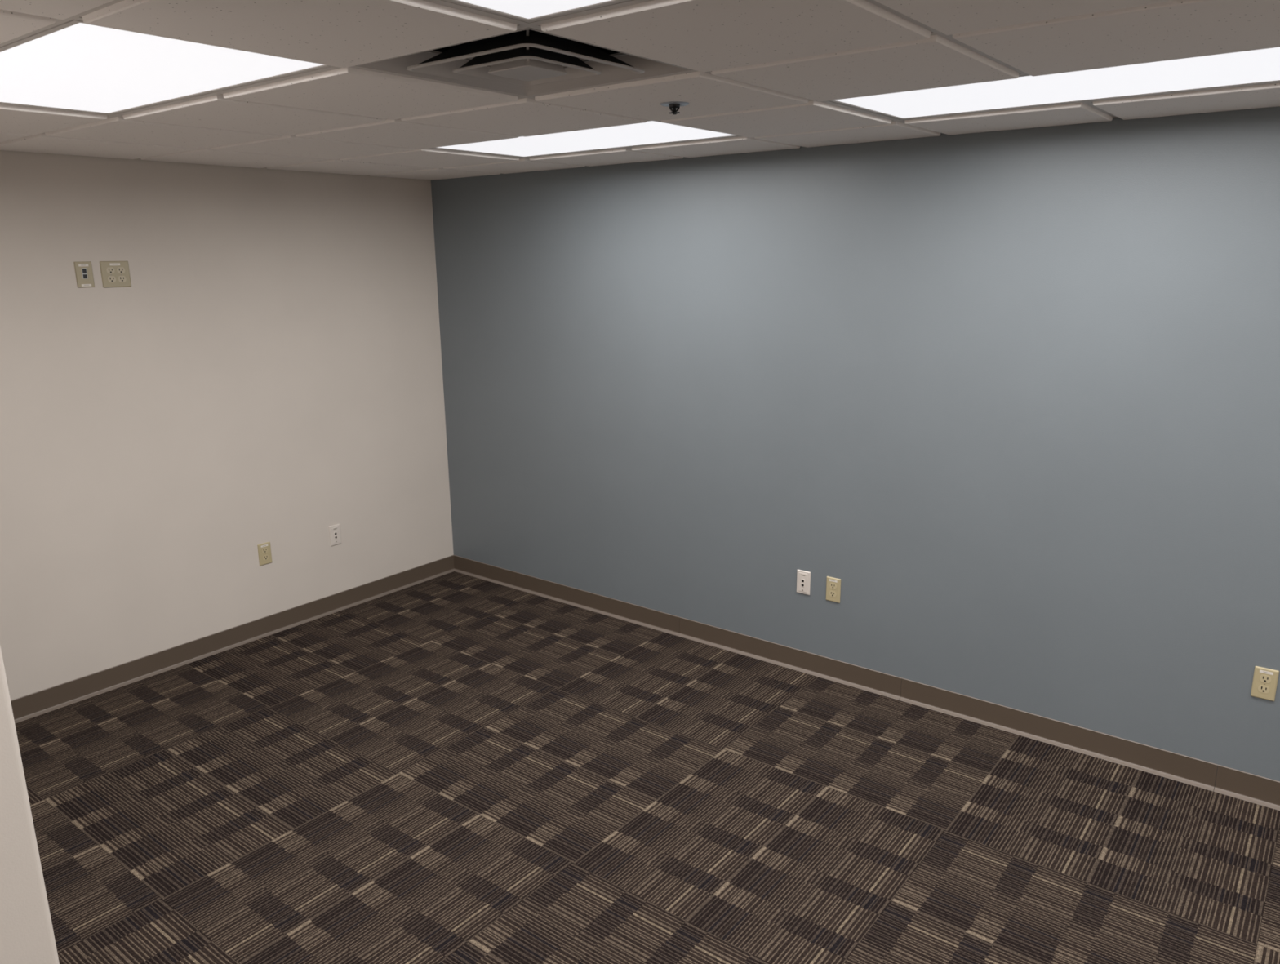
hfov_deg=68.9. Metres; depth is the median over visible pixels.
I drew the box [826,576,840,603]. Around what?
power outlet
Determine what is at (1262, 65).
ceiling light
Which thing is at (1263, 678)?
receptacle
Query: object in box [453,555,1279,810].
baseboard
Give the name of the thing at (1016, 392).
wall
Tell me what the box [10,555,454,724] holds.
baseboard
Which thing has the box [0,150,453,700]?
wall
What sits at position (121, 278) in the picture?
receptacle
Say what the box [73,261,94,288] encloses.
data plate
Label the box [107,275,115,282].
receptacle
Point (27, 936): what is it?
wall partition
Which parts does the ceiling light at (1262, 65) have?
frame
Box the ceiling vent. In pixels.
[356,27,691,95]
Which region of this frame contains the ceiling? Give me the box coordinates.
[0,0,1279,180]
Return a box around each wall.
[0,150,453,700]
[431,106,1279,789]
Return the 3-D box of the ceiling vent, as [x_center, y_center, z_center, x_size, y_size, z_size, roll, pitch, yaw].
[-0.275,-1.073,2.260,0.577,0.157,0.577,10,17,37]
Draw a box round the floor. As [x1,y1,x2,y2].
[14,571,1279,963]
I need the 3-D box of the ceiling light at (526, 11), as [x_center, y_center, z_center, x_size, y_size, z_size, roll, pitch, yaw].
[0.072,-0.818,1.249,1.186,0.102,0.577,10,17,37]
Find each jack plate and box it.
[328,524,341,546]
[796,568,810,595]
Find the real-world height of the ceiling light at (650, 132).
0.102 m
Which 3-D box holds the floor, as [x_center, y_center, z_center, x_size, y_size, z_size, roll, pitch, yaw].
[-0.448,1.561,1.989,6.490,0.060,5.840,10,17,37]
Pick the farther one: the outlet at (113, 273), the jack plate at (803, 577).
the jack plate at (803, 577)
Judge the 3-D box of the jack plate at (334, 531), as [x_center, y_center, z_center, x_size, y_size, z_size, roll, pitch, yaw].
[-1.713,0.299,5.244,0.009,0.115,0.070,10,17,37]
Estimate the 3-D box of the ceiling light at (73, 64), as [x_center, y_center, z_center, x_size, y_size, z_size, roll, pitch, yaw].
[-1.371,-1.068,2.345,1.186,0.102,0.577,10,17,37]
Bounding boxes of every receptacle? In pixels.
[106,266,115,273]
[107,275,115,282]
[116,266,124,273]
[118,275,126,282]
[262,547,267,553]
[262,554,268,559]
[829,582,836,589]
[829,591,835,597]
[1257,684,1269,693]
[1259,675,1271,683]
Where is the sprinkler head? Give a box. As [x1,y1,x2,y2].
[660,101,688,115]
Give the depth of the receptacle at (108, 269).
4.13 m
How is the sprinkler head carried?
attached to the ceiling
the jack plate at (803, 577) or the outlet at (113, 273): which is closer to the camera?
the outlet at (113, 273)
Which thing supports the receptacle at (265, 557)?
attached to the power outlet at (264, 548)
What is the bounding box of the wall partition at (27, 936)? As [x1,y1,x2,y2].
[0,645,59,963]
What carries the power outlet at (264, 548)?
attached to the wall at (268, 368)
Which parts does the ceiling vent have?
panel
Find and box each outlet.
[99,261,131,288]
[257,542,272,565]
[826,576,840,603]
[1250,666,1279,701]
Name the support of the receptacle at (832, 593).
attached to the power outlet at (833, 584)
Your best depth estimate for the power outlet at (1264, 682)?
3.29 m
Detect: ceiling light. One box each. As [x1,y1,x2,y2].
[0,19,330,115]
[434,120,739,157]
[443,0,630,22]
[828,47,1279,119]
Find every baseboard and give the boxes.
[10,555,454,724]
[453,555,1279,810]
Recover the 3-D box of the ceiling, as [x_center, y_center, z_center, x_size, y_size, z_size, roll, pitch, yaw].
[-0.475,-0.892,1.392,6.490,0.213,5.840,10,17,37]

